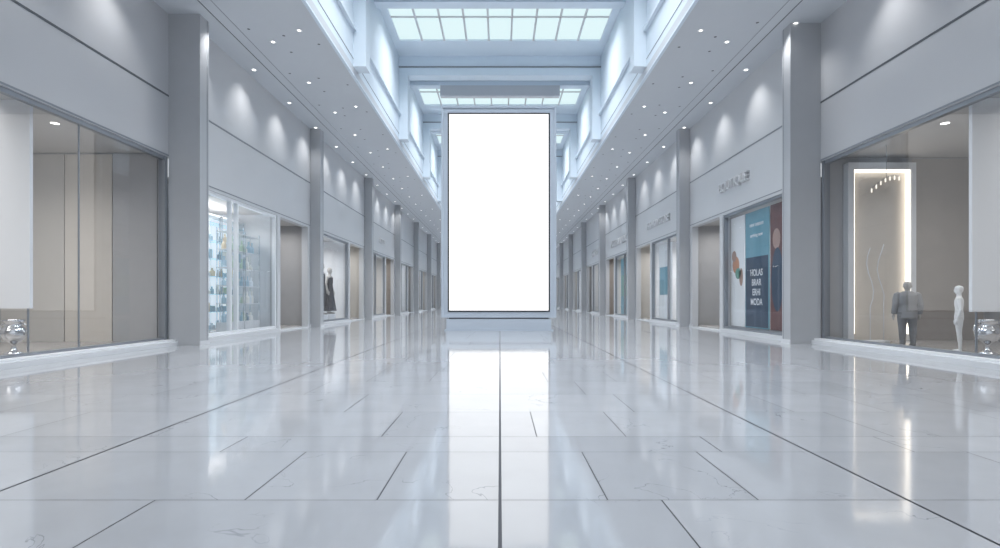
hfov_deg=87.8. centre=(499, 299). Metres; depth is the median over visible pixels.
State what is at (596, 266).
wall
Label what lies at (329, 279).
mannequin
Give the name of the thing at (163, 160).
frame
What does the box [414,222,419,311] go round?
column
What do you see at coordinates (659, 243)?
wall
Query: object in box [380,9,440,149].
ceiling
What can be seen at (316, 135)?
column
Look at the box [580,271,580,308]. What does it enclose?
wall
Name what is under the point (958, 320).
mannequin
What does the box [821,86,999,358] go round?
frame
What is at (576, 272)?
wall
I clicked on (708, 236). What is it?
wall
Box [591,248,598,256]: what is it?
store sign
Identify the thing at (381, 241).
store sign
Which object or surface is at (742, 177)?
store sign
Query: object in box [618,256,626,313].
wall
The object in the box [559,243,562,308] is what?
column
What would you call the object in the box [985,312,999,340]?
wall
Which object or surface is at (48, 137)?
ceiling
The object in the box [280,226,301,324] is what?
wall
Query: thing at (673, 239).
ceiling
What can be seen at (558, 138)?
pane
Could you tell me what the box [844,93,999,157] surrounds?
ceiling
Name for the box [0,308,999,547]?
floor
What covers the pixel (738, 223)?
poster
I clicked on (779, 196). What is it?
frame
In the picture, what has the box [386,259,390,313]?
wall
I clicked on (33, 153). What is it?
wall
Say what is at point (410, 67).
ceiling beam
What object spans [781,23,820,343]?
column
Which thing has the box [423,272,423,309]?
wall
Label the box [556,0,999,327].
wall
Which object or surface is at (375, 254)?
frame
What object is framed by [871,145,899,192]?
chandelier
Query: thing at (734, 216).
wall
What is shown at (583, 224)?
column
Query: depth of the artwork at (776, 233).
17.74 m
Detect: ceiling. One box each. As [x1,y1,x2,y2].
[0,93,142,152]
[209,195,262,214]
[280,219,296,225]
[324,237,337,241]
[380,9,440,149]
[400,39,599,80]
[425,104,574,113]
[556,0,846,248]
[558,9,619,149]
[662,237,675,241]
[703,219,719,225]
[737,198,781,214]
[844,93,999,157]
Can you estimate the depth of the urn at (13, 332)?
11.39 m
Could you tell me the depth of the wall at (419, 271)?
61.29 m
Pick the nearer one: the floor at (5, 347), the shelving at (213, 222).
the floor at (5, 347)
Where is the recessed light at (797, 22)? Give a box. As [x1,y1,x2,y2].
[556,21,799,237]
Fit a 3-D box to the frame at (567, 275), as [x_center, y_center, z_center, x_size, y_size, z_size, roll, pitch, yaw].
[9.210,-1.150,68.350,0.140,4.600,5.800,0,0,0]
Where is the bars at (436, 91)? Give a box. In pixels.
[420,89,579,104]
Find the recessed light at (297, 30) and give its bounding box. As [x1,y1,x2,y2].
[247,28,440,237]
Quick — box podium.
[328,314,335,318]
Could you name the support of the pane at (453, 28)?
attached to the bars at (414, 16)
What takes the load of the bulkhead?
hanging from the ceiling at (411, 47)
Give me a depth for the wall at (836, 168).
15.54 m
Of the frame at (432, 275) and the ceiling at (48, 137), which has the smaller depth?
the ceiling at (48, 137)
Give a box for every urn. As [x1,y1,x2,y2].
[0,319,26,354]
[973,319,999,354]
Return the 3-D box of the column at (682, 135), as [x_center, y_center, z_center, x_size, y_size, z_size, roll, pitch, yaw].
[8.829,-3.450,25.125,0.517,9.500,0.490,0,0,0]
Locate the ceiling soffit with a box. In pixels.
[153,0,440,242]
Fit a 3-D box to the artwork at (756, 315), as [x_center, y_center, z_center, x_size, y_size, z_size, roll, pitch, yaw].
[9.436,-0.300,19.125,0.001,2.600,1.650,0,0,0]
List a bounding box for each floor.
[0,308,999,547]
[0,341,115,354]
[280,325,301,328]
[698,325,719,328]
[889,340,999,354]
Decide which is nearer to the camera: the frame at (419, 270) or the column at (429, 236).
the frame at (419, 270)
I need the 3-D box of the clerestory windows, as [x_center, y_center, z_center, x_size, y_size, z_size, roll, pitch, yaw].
[5.390,-10.625,51.500,0.420,4.350,109.000,0,0,0]
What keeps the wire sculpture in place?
on the floor at (967, 345)
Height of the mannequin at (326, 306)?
2.819 m
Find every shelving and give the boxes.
[209,213,220,330]
[209,217,243,331]
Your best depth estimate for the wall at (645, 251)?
34.99 m
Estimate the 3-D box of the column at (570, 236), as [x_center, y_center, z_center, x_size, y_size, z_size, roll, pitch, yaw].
[8.829,-3.450,65.125,0.517,9.500,0.490,0,0,0]
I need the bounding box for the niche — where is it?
[843,162,915,340]
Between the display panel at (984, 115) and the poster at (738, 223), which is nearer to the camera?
the display panel at (984, 115)
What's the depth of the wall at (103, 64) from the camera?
16.69 m
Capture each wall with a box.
[0,0,436,327]
[0,153,158,340]
[218,215,269,326]
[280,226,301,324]
[312,0,440,204]
[324,242,343,317]
[350,247,358,317]
[373,256,381,313]
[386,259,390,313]
[402,265,404,310]
[408,266,410,310]
[419,271,419,308]
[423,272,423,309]
[434,276,434,307]
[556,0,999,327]
[565,276,565,307]
[576,272,576,309]
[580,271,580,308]
[589,266,591,310]
[595,265,597,310]
[609,259,613,313]
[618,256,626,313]
[641,247,649,317]
[656,242,675,319]
[698,226,719,324]
[730,215,741,325]
[830,158,984,337]
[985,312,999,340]
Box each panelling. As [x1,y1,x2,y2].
[1,154,157,341]
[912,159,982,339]
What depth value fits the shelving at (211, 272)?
19.12 m
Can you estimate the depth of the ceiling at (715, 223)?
24.29 m
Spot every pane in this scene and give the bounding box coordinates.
[388,9,611,38]
[419,89,580,103]
[436,134,563,142]
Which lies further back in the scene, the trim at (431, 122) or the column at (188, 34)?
the trim at (431, 122)
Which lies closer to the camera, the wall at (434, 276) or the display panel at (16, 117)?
the display panel at (16, 117)
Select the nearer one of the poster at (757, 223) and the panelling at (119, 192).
the panelling at (119, 192)
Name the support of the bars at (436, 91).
attached to the ceiling at (431, 108)
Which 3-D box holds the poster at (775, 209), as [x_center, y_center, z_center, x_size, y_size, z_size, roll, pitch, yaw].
[9.452,-1.050,17.275,0.036,4.500,1.750,0,0,0]
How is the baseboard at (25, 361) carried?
attached to the wall at (103, 64)
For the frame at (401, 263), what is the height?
4.600 m
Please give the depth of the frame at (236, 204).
18.10 m
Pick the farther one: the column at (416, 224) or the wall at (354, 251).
the column at (416, 224)
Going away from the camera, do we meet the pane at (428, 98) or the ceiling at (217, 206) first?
the ceiling at (217, 206)
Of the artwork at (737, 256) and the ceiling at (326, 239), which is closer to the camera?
the artwork at (737, 256)
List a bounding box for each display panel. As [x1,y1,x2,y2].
[0,100,32,351]
[969,98,999,352]
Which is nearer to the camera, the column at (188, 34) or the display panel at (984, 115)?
the display panel at (984, 115)
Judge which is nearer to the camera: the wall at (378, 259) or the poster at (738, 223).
the poster at (738, 223)
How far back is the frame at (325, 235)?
31.15 m
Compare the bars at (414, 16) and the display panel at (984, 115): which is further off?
the bars at (414, 16)
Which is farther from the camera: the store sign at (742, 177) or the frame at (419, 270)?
the frame at (419, 270)
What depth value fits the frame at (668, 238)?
28.37 m
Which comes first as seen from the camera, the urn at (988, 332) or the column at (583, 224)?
the urn at (988, 332)
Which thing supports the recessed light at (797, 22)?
in the ceiling at (751, 43)
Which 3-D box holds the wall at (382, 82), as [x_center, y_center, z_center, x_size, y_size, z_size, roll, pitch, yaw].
[-5.390,-10.625,51.500,0.420,4.350,109.000,0,0,0]
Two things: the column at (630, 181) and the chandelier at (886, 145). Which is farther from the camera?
the column at (630, 181)
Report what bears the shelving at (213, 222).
on the floor
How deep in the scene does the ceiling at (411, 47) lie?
26.36 m
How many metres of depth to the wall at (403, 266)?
51.29 m
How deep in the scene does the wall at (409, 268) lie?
54.98 m
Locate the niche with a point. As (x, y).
(886, 215)
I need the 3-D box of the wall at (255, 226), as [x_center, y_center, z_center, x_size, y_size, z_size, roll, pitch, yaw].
[-10.855,-1.150,21.320,2.890,4.700,0.060,0,0,0]
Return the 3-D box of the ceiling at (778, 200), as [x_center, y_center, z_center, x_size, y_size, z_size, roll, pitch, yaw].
[10.855,-3.600,18.500,2.890,0.200,5.700,0,0,0]
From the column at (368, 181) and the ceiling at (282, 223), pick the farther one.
the column at (368, 181)
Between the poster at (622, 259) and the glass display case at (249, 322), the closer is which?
the glass display case at (249, 322)
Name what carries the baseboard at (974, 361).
attached to the wall at (887, 66)
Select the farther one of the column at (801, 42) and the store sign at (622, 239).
the store sign at (622, 239)
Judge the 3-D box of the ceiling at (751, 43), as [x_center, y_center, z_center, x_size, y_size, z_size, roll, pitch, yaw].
[7.550,-8.295,51.500,4.500,0.310,109.000,0,0,0]
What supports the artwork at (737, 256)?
attached to the poster at (738, 223)
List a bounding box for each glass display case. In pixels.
[216,227,243,331]
[239,232,259,328]
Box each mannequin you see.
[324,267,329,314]
[325,268,336,313]
[891,281,923,345]
[953,285,963,350]
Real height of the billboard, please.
9.470 m
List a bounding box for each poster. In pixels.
[621,257,626,313]
[659,242,672,319]
[731,215,744,327]
[745,206,769,329]
[770,202,781,331]
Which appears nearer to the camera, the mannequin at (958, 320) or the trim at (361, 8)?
the mannequin at (958, 320)
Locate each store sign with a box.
[379,238,385,245]
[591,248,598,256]
[611,234,626,247]
[647,213,669,229]
[718,170,748,192]
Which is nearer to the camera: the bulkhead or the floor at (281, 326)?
the floor at (281, 326)
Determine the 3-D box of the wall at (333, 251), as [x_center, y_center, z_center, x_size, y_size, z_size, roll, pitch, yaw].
[-10.855,-1.150,31.320,2.890,4.700,0.060,0,0,0]
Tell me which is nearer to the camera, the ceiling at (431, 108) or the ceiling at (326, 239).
the ceiling at (326, 239)
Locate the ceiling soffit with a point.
(229, 21)
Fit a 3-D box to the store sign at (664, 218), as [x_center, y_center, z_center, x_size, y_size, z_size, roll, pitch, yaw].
[9.040,-4.473,29.787,0.100,0.393,4.044,0,0,0]
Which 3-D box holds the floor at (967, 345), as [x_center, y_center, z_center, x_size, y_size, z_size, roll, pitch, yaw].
[12.165,1.250,8.825,4.670,0.100,13.530,0,0,0]
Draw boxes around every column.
[168,14,209,344]
[310,129,323,326]
[365,178,373,318]
[395,205,401,314]
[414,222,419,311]
[427,234,431,309]
[437,243,440,308]
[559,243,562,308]
[568,234,572,309]
[580,222,585,311]
[598,205,604,314]
[626,178,634,318]
[676,129,689,326]
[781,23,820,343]
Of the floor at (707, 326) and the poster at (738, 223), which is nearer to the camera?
the poster at (738, 223)
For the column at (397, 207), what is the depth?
44.90 m
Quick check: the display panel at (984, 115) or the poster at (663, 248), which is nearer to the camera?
the display panel at (984, 115)
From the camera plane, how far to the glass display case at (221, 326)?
18.58 m
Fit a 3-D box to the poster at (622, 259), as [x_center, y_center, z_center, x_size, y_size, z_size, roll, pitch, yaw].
[9.453,-1.000,39.400,0.034,4.400,2.400,0,0,0]
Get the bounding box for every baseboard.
[0,308,434,369]
[557,307,999,369]
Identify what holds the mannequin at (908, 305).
on the floor at (967, 345)
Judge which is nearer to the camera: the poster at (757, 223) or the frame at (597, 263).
the poster at (757, 223)
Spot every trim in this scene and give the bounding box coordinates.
[353,0,646,73]
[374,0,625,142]
[410,81,589,178]
[431,131,568,201]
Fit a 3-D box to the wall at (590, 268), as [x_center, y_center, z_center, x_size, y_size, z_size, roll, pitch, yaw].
[10.355,-1.175,55.020,1.890,4.750,0.060,0,0,0]
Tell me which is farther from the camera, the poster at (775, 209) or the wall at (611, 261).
the wall at (611, 261)
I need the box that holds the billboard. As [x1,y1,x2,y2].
[441,106,555,330]
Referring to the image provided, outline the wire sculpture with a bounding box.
[866,244,889,342]
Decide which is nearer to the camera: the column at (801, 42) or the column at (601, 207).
the column at (801, 42)
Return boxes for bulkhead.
[440,85,559,97]
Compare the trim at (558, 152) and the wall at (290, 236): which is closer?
the wall at (290, 236)
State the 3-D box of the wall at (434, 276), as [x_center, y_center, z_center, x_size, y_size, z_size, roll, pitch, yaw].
[-10.355,-1.175,75.020,1.890,4.750,0.060,0,0,0]
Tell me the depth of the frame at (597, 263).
49.25 m
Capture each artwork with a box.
[732,251,742,285]
[746,255,767,327]
[771,228,781,311]
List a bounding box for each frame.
[0,86,167,358]
[209,190,275,336]
[324,234,347,321]
[373,252,384,315]
[401,263,406,311]
[419,270,421,309]
[432,275,432,307]
[567,275,567,307]
[578,270,580,309]
[593,263,598,311]
[615,252,626,315]
[652,234,675,321]
[724,194,781,334]
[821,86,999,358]
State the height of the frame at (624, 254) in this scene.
4.600 m
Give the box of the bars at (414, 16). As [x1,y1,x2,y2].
[391,9,608,40]
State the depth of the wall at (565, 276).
74.99 m
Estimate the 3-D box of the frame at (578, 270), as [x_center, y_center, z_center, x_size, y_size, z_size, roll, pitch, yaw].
[9.210,-1.150,58.350,0.140,4.600,5.800,0,0,0]
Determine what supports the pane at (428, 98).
attached to the bars at (436, 91)
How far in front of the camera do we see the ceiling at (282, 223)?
24.29 m
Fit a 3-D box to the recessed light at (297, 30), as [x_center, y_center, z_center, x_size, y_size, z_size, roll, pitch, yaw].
[-7.310,-8.185,53.369,3.110,0.006,100.963,0,0,0]
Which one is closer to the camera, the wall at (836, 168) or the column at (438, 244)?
the wall at (836, 168)
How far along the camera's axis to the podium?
29.45 m

